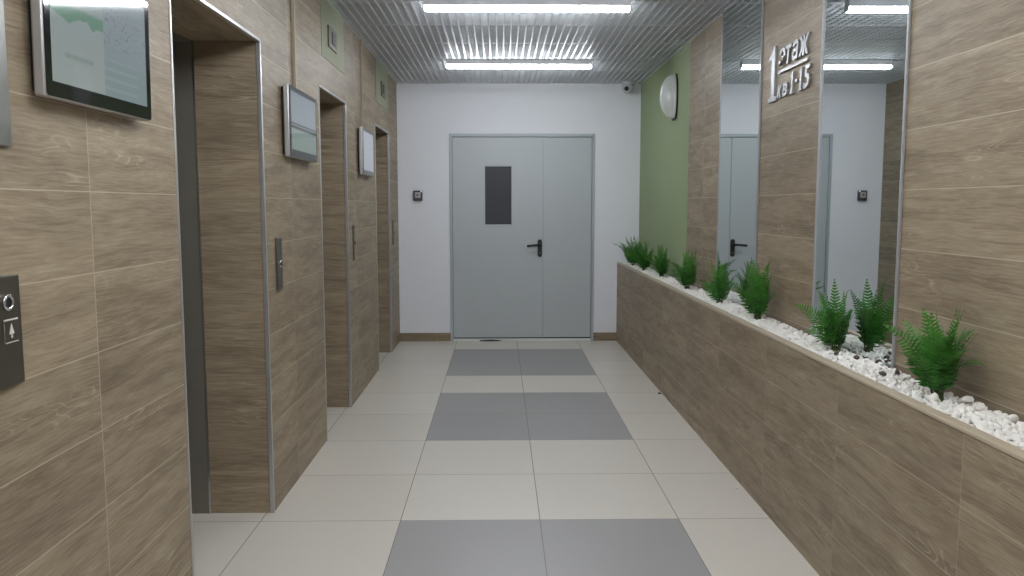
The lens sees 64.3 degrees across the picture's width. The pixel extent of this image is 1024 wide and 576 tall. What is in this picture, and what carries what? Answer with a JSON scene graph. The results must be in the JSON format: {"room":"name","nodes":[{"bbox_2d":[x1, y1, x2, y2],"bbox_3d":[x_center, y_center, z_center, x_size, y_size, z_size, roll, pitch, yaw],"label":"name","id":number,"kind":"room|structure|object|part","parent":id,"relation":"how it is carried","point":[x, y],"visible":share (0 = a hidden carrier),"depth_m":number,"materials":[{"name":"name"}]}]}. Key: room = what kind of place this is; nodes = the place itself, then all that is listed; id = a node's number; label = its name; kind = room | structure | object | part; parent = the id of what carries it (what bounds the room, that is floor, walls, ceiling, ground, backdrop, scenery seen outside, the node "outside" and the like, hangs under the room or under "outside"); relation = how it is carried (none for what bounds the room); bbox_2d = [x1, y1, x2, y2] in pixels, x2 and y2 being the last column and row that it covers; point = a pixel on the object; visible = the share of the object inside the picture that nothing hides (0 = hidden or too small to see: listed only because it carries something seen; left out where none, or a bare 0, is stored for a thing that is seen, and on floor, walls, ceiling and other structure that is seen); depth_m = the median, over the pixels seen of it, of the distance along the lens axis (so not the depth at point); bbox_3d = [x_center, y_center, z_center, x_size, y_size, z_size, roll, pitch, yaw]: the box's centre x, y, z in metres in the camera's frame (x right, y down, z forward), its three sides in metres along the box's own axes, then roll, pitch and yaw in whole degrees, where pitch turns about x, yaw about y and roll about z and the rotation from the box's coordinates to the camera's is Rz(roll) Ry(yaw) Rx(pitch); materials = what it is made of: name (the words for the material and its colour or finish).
{"room":"elevator lobby","nodes":[
{"label":"elevator lobby","id":0,"kind":"room"},
{"bbox_2d":[0,0,399,575],"bbox_3d":[-1.331,-0.290,2.750,0.580,2.720,10.770,0,6,-1],"label":"wall","id":1,"kind":"structure","parent":0,"point":[94,462],"depth_m":2.46,"materials":[{"name":"brown wood"}]},
{"bbox_2d":[0,0,11,146],"bbox_3d":[-1.016,-0.587,1.478,0.013,0.633,0.290,0,6,-1],"label":"steel plate","id":2,"kind":"object","parent":1,"relation":"attached to","point":[5,121],"visible":1,"depth_m":1.62,"materials":[{"name":"silver metal"}]},
{"bbox_2d":[0,274,24,389],"bbox_3d":[-1.015,0.089,1.627,0.018,0.224,0.117,0,6,-1],"label":"panel","id":3,"kind":"object","parent":1,"relation":"attached to","point":[12,372],"visible":1,"depth_m":1.64,"materials":[{"name":"metal"}]},
{"bbox_2d":[2,294,13,310],"bbox_3d":[-1.010,0.029,1.632,0.007,0.034,0.034,0,6,-1],"label":"switch","id":4,"kind":"object","parent":3,"relation":"attached to","point":[7,299],"depth_m":1.63,"materials":[{"name":"silver plastic"}]},
{"bbox_2d":[28,0,150,120],"bbox_3d":[-1.007,-0.593,1.970,0.039,0.320,0.526,1,6,-1],"label":"wall screen","id":5,"kind":"object","parent":1,"relation":"attached to","point":[92,54],"visible":1,"depth_m":1.92,"materials":[{"name":"black plastic"}]},
{"bbox_2d":[172,31,211,513],"bbox_3d":[-1.415,0.030,3.020,0.198,2.030,0.935,0,6,-1],"label":"door","id":6,"kind":"structure","parent":1,"relation":"in","point":[183,48],"depth_m":3.48,"materials":[{"name":"metal"}]},
{"bbox_2d":[168,0,274,575],"bbox_3d":[-1.050,0.024,3.026,0.018,2.040,0.949,0,6,-1],"label":"trim","id":7,"kind":"structure","parent":1,"relation":"attached to","point":[203,3],"depth_m":3.41,"materials":[{"name":"metal"}]},
{"bbox_2d":[275,237,282,289],"bbox_3d":[-1.045,-0.110,3.667,0.019,0.233,0.080,0,6,-1],"label":"panel","id":8,"kind":"object","parent":1,"relation":"attached to","point":[278,241],"visible":1,"depth_m":3.65,"materials":[{"name":"metal"}]},
{"bbox_2d":[291,0,296,87],"bbox_3d":[-1.053,-1.248,3.919,0.016,0.688,0.020,0,6,-1],"label":"cable trunking","id":9,"kind":"object","parent":1,"relation":"attached to","point":[293,32],"visible":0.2,"depth_m":3.92,"materials":[{"name":"brown plastic"}]},
{"bbox_2d":[281,83,317,162],"bbox_3d":[-1.037,-0.795,3.993,0.039,0.329,0.555,0,6,-1],"label":"wall screen","id":10,"kind":"object","parent":1,"relation":"attached to","point":[299,120],"visible":1,"depth_m":3.88,"materials":[{"name":"silver plastic"}]},
{"bbox_2d":[320,0,343,73],"bbox_3d":[-1.074,-1.526,4.886,0.003,0.370,0.660,0,6,-1],"label":"wall panel","id":11,"kind":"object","parent":1,"relation":"attached to","point":[329,16],"depth_m":4.84,"materials":[{"name":"green paint"}]},
{"bbox_2d":[327,25,336,53],"bbox_3d":[-1.065,-1.477,4.840,0.013,0.122,0.240,0,6,-1],"label":"indicator","id":12,"kind":"object","parent":1,"relation":"attached to","point":[332,35],"visible":1,"depth_m":4.80,"materials":[{"name":"metal"}]},
{"bbox_2d":[318,84,351,439],"bbox_3d":[-1.079,-0.163,4.987,0.018,2.018,0.799,0,6,-1],"label":"trim","id":13,"kind":"structure","parent":1,"relation":"attached to","point":[319,85],"depth_m":5.32,"materials":[{"name":"metal"}]},
{"bbox_2d":[352,225,355,260],"bbox_3d":[-1.073,-0.307,5.552,0.019,0.240,0.050,0,6,-1],"label":"panel","id":14,"kind":"object","parent":1,"relation":"attached to","point":[353,226],"visible":1,"depth_m":5.54,"materials":[{"name":"metal"}]},
{"bbox_2d":[359,39,363,126],"bbox_3d":[-1.082,-1.443,5.854,0.016,0.690,0.020,0,6,-1],"label":"cable trunking","id":15,"kind":"object","parent":1,"relation":"attached to","point":[360,40],"visible":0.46,"depth_m":5.85,"materials":[{"name":"brown plastic"}]},
{"bbox_2d":[358,126,373,176],"bbox_3d":[-1.067,-0.989,5.953,0.039,0.334,0.495,0,6,-1],"label":"wall screen","id":16,"kind":"object","parent":1,"relation":"attached to","point":[365,137],"visible":1,"depth_m":5.81,"materials":[{"name":"silver plastic"}]},
{"bbox_2d":[375,58,387,110],"bbox_3d":[-1.105,-1.731,6.915,0.003,0.370,0.700,0,6,-1],"label":"wall panel","id":17,"kind":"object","parent":1,"relation":"attached to","point":[381,74],"depth_m":6.82,"materials":[{"name":"green paint"}]},
{"bbox_2d":[374,123,391,354],"bbox_3d":[-1.110,-0.362,7.019,0.018,2.005,0.824,0,6,-1],"label":"trim","id":18,"kind":"structure","parent":1,"relation":"attached to","point":[376,125],"depth_m":7.37,"materials":[{"name":"metal"}]},
{"bbox_2d":[381,81,384,98],"bbox_3d":[-1.097,-1.689,6.940,0.013,0.122,0.220,0,6,-1],"label":"indicator","id":19,"kind":"object","parent":1,"relation":"attached to","point":[382,83],"visible":1,"depth_m":6.91,"materials":[{"name":"metal"}]},
{"bbox_2d":[392,220,394,244],"bbox_3d":[-1.105,-0.519,7.606,0.019,0.230,0.072,0,6,-1],"label":"panel","id":20,"kind":"object","parent":1,"relation":"attached to","point":[393,231],"visible":1,"depth_m":7.58,"materials":[{"name":"metal"}]},
{"bbox_2d":[192,341,818,575],"bbox_3d":[-0.096,1.058,2.930,3.050,0.001,10.820,0,6,-1],"label":"floor","id":21,"kind":"structure","parent":0,"point":[456,458],"depth_m":3.93,"materials":[{"name":"tile"}]},
{"bbox_2d":[616,262,1023,575],"bbox_3d":[1.216,0.561,3.915,0.215,0.790,8.500,0,6,-1],"label":"planter","id":22,"kind":"object","parent":21,"relation":"on","point":[862,476],"visible":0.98,"depth_m":2.87,"materials":[{"name":"brown wood"}]},
{"bbox_2d":[615,236,642,265],"bbox_3d":[1.145,-0.350,7.746,0.260,0.295,0.290,6,8,44],"label":"fern","id":23,"kind":"object","parent":22,"relation":"in","point":[624,248],"visible":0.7,"depth_m":7.70,"materials":[{"name":"green plant"}]},
{"bbox_2d":[625,241,655,270],"bbox_3d":[1.155,-0.278,7.143,0.298,0.273,0.222,-6,8,-44],"label":"fern","id":24,"kind":"object","parent":22,"relation":"in","point":[644,263],"visible":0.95,"depth_m":7.12,"materials":[{"name":"green plant"}]},
{"bbox_2d":[644,245,671,276],"bbox_3d":[1.178,-0.215,6.511,0.184,0.275,0.304,-3,7,-31],"label":"fern","id":25,"kind":"object","parent":22,"relation":"in","point":[661,262],"visible":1,"depth_m":6.49,"materials":[{"name":"green plant"}]},
{"bbox_2d":[667,248,698,288],"bbox_3d":[1.178,-0.124,5.542,0.236,0.288,0.311,3,7,27],"label":"fern","id":26,"kind":"object","parent":22,"relation":"in","point":[688,272],"visible":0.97,"depth_m":5.53,"materials":[{"name":"green plant"}]},
{"bbox_2d":[696,259,735,302],"bbox_3d":[1.186,-0.038,4.738,0.206,0.279,0.299,0,6,-3],"label":"fern","id":27,"kind":"object","parent":22,"relation":"in","point":[719,290],"visible":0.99,"depth_m":4.72,"materials":[{"name":"green plant"}]},
{"bbox_2d":[727,261,775,319],"bbox_3d":[1.183,0.012,4.095,0.228,0.308,0.324,0,6,-1],"label":"fern","id":28,"kind":"object","parent":22,"relation":"in","point":[758,297],"visible":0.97,"depth_m":4.05,"materials":[{"name":"green plant"}]},
{"bbox_2d":[623,262,966,404],"bbox_3d":[1.212,0.043,5.212,0.170,0.029,5.797,0,6,-1],"label":"gravel","id":29,"kind":"object","parent":22,"relation":"on","point":[866,367],"visible":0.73,"depth_m":3.18,"materials":[{"name":"white gravel"}]},
{"bbox_2d":[927,392,938,401],"bbox_3d":[1.213,0.315,2.349,0.032,0.029,0.029,0,6,-2],"label":"pebble","id":30,"kind":"object","parent":29,"relation":"on","point":[934,396],"visible":1,"depth_m":2.34,"materials":[{"name":"white stone"}]},
{"bbox_2d":[794,279,854,351],"bbox_3d":[1.230,0.109,3.209,0.176,0.293,0.278,-2,6,-16],"label":"fern","id":31,"kind":"object","parent":22,"relation":"in","point":[834,330],"visible":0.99,"depth_m":3.18,"materials":[{"name":"green plant"}]},
{"bbox_3d":[1.264,0.243,3.180,0.044,0.033,0.044,0,6,-1],"label":"crown","id":32,"kind":"part","parent":31,"relation":"part of","materials":[{"name":"green plant"}]},
{"bbox_2d":[883,308,984,401],"bbox_3d":[1.219,0.194,2.389,0.214,0.289,0.333,0,6,-4],"label":"fern","id":33,"kind":"object","parent":22,"relation":"in","point":[936,369],"visible":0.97,"depth_m":2.38,"materials":[{"name":"green plant"}]},
{"bbox_3d":[1.260,0.320,2.414,0.044,0.033,0.044,0,6,-1],"label":"crown","id":34,"kind":"part","parent":33,"relation":"part of","materials":[{"name":"green plant"}]},
{"bbox_2d":[951,412,959,418],"bbox_3d":[1.196,0.346,2.196,0.022,0.021,0.026,4,7,34],"label":"pebble","id":35,"kind":"object","parent":22,"relation":"on","point":[953,414],"visible":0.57,"depth_m":2.19,"materials":[{"name":"white stone"}]},
{"bbox_2d":[961,396,973,402],"bbox_3d":[1.302,0.318,2.325,0.030,0.022,0.027,0,6,-3],"label":"pebble","id":36,"kind":"object","parent":22,"relation":"on","point":[967,399],"visible":1,"depth_m":2.32,"materials":[{"name":"white stone"}]},
{"bbox_2d":[965,407,974,412],"bbox_3d":[1.272,0.340,2.262,0.026,0.019,0.022,2,6,20],"label":"pebble","id":37,"kind":"object","parent":22,"relation":"on","point":[969,408],"visible":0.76,"depth_m":2.25,"materials":[{"name":"white stone"}]},
{"bbox_2d":[972,402,984,410],"bbox_3d":[1.288,0.328,2.248,0.026,0.023,0.024,-1,6,-11],"label":"pebble","id":38,"kind":"object","parent":22,"relation":"in","point":[979,406],"visible":1,"depth_m":2.24,"materials":[{"name":"white stone"}]},
{"bbox_2d":[975,422,983,426],"bbox_3d":[1.205,0.354,2.096,0.024,0.015,0.023,5,7,39],"label":"pebble","id":39,"kind":"object","parent":22,"relation":"on","point":[977,424],"visible":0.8,"depth_m":2.09,"materials":[{"name":"white stone"}]},
{"bbox_2d":[979,413,986,417],"bbox_3d":[1.273,0.346,2.199,0.019,0.016,0.022,-1,6,-10],"label":"pebble","id":40,"kind":"object","parent":22,"relation":"on","point":[980,414],"visible":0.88,"depth_m":2.19,"materials":[{"name":"white stone"}]},
{"bbox_2d":[984,429,993,434],"bbox_3d":[1.191,0.363,2.032,0.028,0.022,0.019,-5,8,-40],"label":"pebble","id":41,"kind":"object","parent":22,"relation":"on","point":[988,431],"visible":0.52,"depth_m":2.03,"materials":[{"name":"white stone"}]},
{"bbox_2d":[987,414,996,419],"bbox_3d":[1.285,0.350,2.180,0.030,0.021,0.022,-3,6,-25],"label":"pebble","id":42,"kind":"object","parent":22,"relation":"on","point":[991,415],"visible":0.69,"depth_m":2.18,"materials":[{"name":"white stone"}]},
{"bbox_2d":[992,432,1002,436],"bbox_3d":[1.192,0.365,2.000,0.020,0.023,0.029,-1,6,-8],"label":"pebble","id":43,"kind":"object","parent":22,"relation":"in","point":[996,434],"visible":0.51,"depth_m":1.99,"materials":[{"name":"white stone"}]},
{"bbox_2d":[993,410,1002,415],"bbox_3d":[1.321,0.343,2.217,0.021,0.022,0.028,0,6,5],"label":"pebble","id":44,"kind":"object","parent":22,"relation":"on","point":[997,412],"visible":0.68,"depth_m":2.21,"materials":[{"name":"white stone"}]},
{"bbox_2d":[999,436,1008,441],"bbox_3d":[1.193,0.370,1.973,0.021,0.022,0.028,4,7,35],"label":"pebble","id":45,"kind":"object","parent":22,"relation":"on","point":[1003,438],"visible":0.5,"depth_m":1.97,"materials":[{"name":"white stone"}]},
{"bbox_2d":[1001,428,1009,433],"bbox_3d":[1.244,0.361,2.049,0.020,0.019,0.024,3,6,24],"label":"pebble","id":46,"kind":"object","parent":22,"relation":"on","point":[1004,430],"visible":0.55,"depth_m":2.04,"materials":[{"name":"white stone"}]},
{"bbox_2d":[1003,424,1011,430],"bbox_3d":[1.267,0.358,2.083,0.021,0.018,0.027,5,7,38],"label":"pebble","id":47,"kind":"object","parent":22,"relation":"on","point":[1009,427],"visible":0.7,"depth_m":2.07,"materials":[{"name":"white stone"}]},
{"bbox_2d":[1006,431,1014,437],"bbox_3d":[1.234,0.365,2.017,0.019,0.019,0.022,5,8,41],"label":"pebble","id":48,"kind":"object","parent":22,"relation":"on","point":[1009,433],"visible":0.54,"depth_m":2.01,"materials":[{"name":"white stone"}]},
{"bbox_2d":[1006,414,1018,422],"bbox_3d":[1.320,0.345,2.146,0.029,0.026,0.026,0,6,1],"label":"pebble","id":49,"kind":"object","parent":22,"relation":"on","point":[1014,418],"visible":0.95,"depth_m":2.14,"materials":[{"name":"white stone"}]},
{"bbox_2d":[1008,441,1018,444],"bbox_3d":[1.192,0.371,1.936,0.025,0.015,0.026,5,8,41],"label":"pebble","id":50,"kind":"object","parent":22,"relation":"on","point":[1010,442],"visible":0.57,"depth_m":1.93,"materials":[{"name":"white stone"}]},
{"bbox_2d":[1010,434,1021,440],"bbox_3d":[1.231,0.367,1.984,0.026,0.021,0.022,-4,7,-36],"label":"pebble","id":51,"kind":"object","parent":22,"relation":"on","point":[1013,436],"visible":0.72,"depth_m":1.98,"materials":[{"name":"white stone"}]},
{"bbox_2d":[1014,437,1022,442],"bbox_3d":[1.222,0.370,1.964,0.022,0.019,0.021,-2,6,-16],"label":"pebble","id":52,"kind":"object","parent":22,"relation":"on","point":[1015,438],"visible":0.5,"depth_m":1.96,"materials":[{"name":"white stone"}]},
{"bbox_2d":[396,83,640,332],"bbox_3d":[0.128,-0.830,8.090,2.500,2.720,0.120,0,6,-1],"label":"wall","id":53,"kind":"structure","parent":0,"point":[427,113],"depth_m":7.99,"materials":[{"name":"white paint"}]},
{"bbox_2d":[413,191,422,200],"bbox_3d":[-0.923,-0.905,7.985,0.088,0.100,0.043,0,6,-1],"label":"button","id":54,"kind":"object","parent":53,"relation":"attached to","point":[417,195],"visible":1,"depth_m":7.97,"materials":[{"name":"metal"}]},
{"bbox_2d":[400,333,450,340],"bbox_3d":[-0.867,0.491,8.142,0.506,0.082,0.012,0,6,-1],"label":"baseboard","id":55,"kind":"structure","parent":53,"relation":"attached to","point":[403,336],"depth_m":8.14,"materials":[{"name":"brown wood"}]},
{"bbox_2d":[449,134,594,340],"bbox_3d":[0.100,-0.491,8.075,1.430,2.048,0.157,0,6,-1],"label":"door","id":56,"kind":"structure","parent":53,"relation":"in","point":[522,206],"depth_m":8.07,"materials":[{"name":"grey metal"}]},
{"bbox_3d":[-0.601,-0.492,8.092,0.028,2.048,0.102,0,6,-1],"label":"frame","id":57,"kind":"part","parent":56,"relation":"part of","materials":[{"name":"grey metal"}]},
{"bbox_3d":[0.100,-1.498,8.001,1.376,0.030,0.102,0,6,-1],"label":"frame","id":58,"kind":"part","parent":56,"relation":"part of","materials":[{"name":"grey metal"}]},
{"bbox_3d":[0.217,-0.420,8.036,0.140,0.032,0.061,0,6,-1],"label":"handle lever","id":59,"kind":"part","parent":56,"relation":"part of","materials":[{"name":"black plastic"}]},
{"bbox_3d":[0.276,-0.394,8.073,0.046,0.175,0.014,0,6,-1],"label":"handle plate","id":60,"kind":"part","parent":56,"relation":"part of","materials":[{"name":"black plastic"}]},
{"bbox_3d":[0.801,-0.495,8.113,0.026,2.048,0.102,0,6,-1],"label":"frame","id":61,"kind":"part","parent":56,"relation":"part of","materials":[{"name":"grey metal"}]},
{"bbox_2d":[593,332,615,340],"bbox_3d":[0.931,0.487,8.169,0.231,0.082,0.012,0,6,-1],"label":"baseboard","id":62,"kind":"structure","parent":53,"relation":"attached to","point":[597,336],"depth_m":8.16,"materials":[{"name":"brown wood"}]},
{"bbox_2d":[327,0,736,83],"bbox_3d":[0.145,-1.493,2.820,2.380,0.041,11.107,0,6,-1],"label":"ceiling","id":63,"kind":"structure","parent":0,"point":[412,44],"depth_m":5.74,"materials":[{"name":"metal"}]},
{"bbox_2d":[446,59,591,68],"bbox_3d":[0.057,-1.824,6.632,1.186,0.067,0.060,0,6,-1],"label":"ceiling lamp","id":64,"kind":"object","parent":63,"relation":"attached to","point":[450,63],"visible":1,"depth_m":6.61,"materials":[{"name":"white plastic"}]},
{"bbox_2d":[447,65,590,68],"bbox_3d":[0.058,-1.804,6.634,1.176,0.024,0.054,0,6,-1],"label":"diffuser","id":65,"kind":"object","parent":64,"relation":"attached to","point":[448,66],"depth_m":6.61,"materials":[{"name":"white plastic"}]},
{"bbox_2d":[423,0,630,12],"bbox_3d":[0.086,-1.627,4.685,1.186,0.067,0.060,0,6,-1],"label":"ceiling lamp","id":66,"kind":"object","parent":63,"relation":"attached to","point":[428,5],"visible":1,"depth_m":4.66,"materials":[{"name":"white plastic"}]},
{"bbox_2d":[425,5,629,11],"bbox_3d":[0.087,-1.607,4.687,1.176,0.024,0.054,0,6,-1],"label":"diffuser","id":67,"kind":"object","parent":66,"relation":"attached to","point":[428,8],"depth_m":4.66,"materials":[{"name":"white plastic"}]},
{"bbox_2d":[622,81,633,92],"bbox_3d":[1.108,-1.919,7.793,0.116,0.110,0.118,0,6,-1],"label":"security camera","id":68,"kind":"object","parent":63,"relation":"attached to","point":[627,86],"visible":1,"depth_m":7.75,"materials":[{"name":"white plastic"}]},
{"bbox_2d":[638,0,1023,421],"bbox_3d":[1.389,-0.290,2.741,0.100,2.720,10.670,0,6,-1],"label":"wall","id":69,"kind":"structure","parent":0,"point":[962,248],"depth_m":2.65,"materials":[{"name":"brown wood"}]},
{"bbox_2d":[660,73,677,120],"bbox_3d":[1.217,-1.489,6.351,0.131,0.362,0.127,0,6,-1],"label":"wall lamp","id":70,"kind":"object","parent":69,"relation":"attached to","point":[669,88],"visible":1,"depth_m":6.31,"materials":[{"name":"white glass"}]},
{"bbox_3d":[1.276,-1.494,6.352,0.014,0.352,0.127,0,6,-1],"label":"plate","id":71,"kind":"part","parent":70,"relation":"part of","materials":[{"name":"black plastic"}]},
{"bbox_2d":[716,0,763,307],"bbox_3d":[1.304,-0.754,4.706,0.010,1.807,0.785,0,6,-1],"label":"wall mirror","id":72,"kind":"object","parent":69,"relation":"attached to","point":[743,21],"visible":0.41,"depth_m":4.65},
{"bbox_2d":[768,31,812,102],"bbox_3d":[1.315,-1.047,3.861,0.012,0.268,0.557,0,6,-1],"label":"sign","id":73,"kind":"object","parent":69,"relation":"attached to","point":[797,53],"visible":1,"depth_m":3.81,"materials":[{"name":"metal"}]},
{"bbox_2d":[811,0,911,371],"bbox_3d":[1.328,-0.595,3.135,0.010,1.807,0.753,0,6,-1],"label":"wall mirror","id":74,"kind":"object","parent":69,"relation":"attached to","point":[865,44],"visible":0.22,"depth_m":3.08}
]}

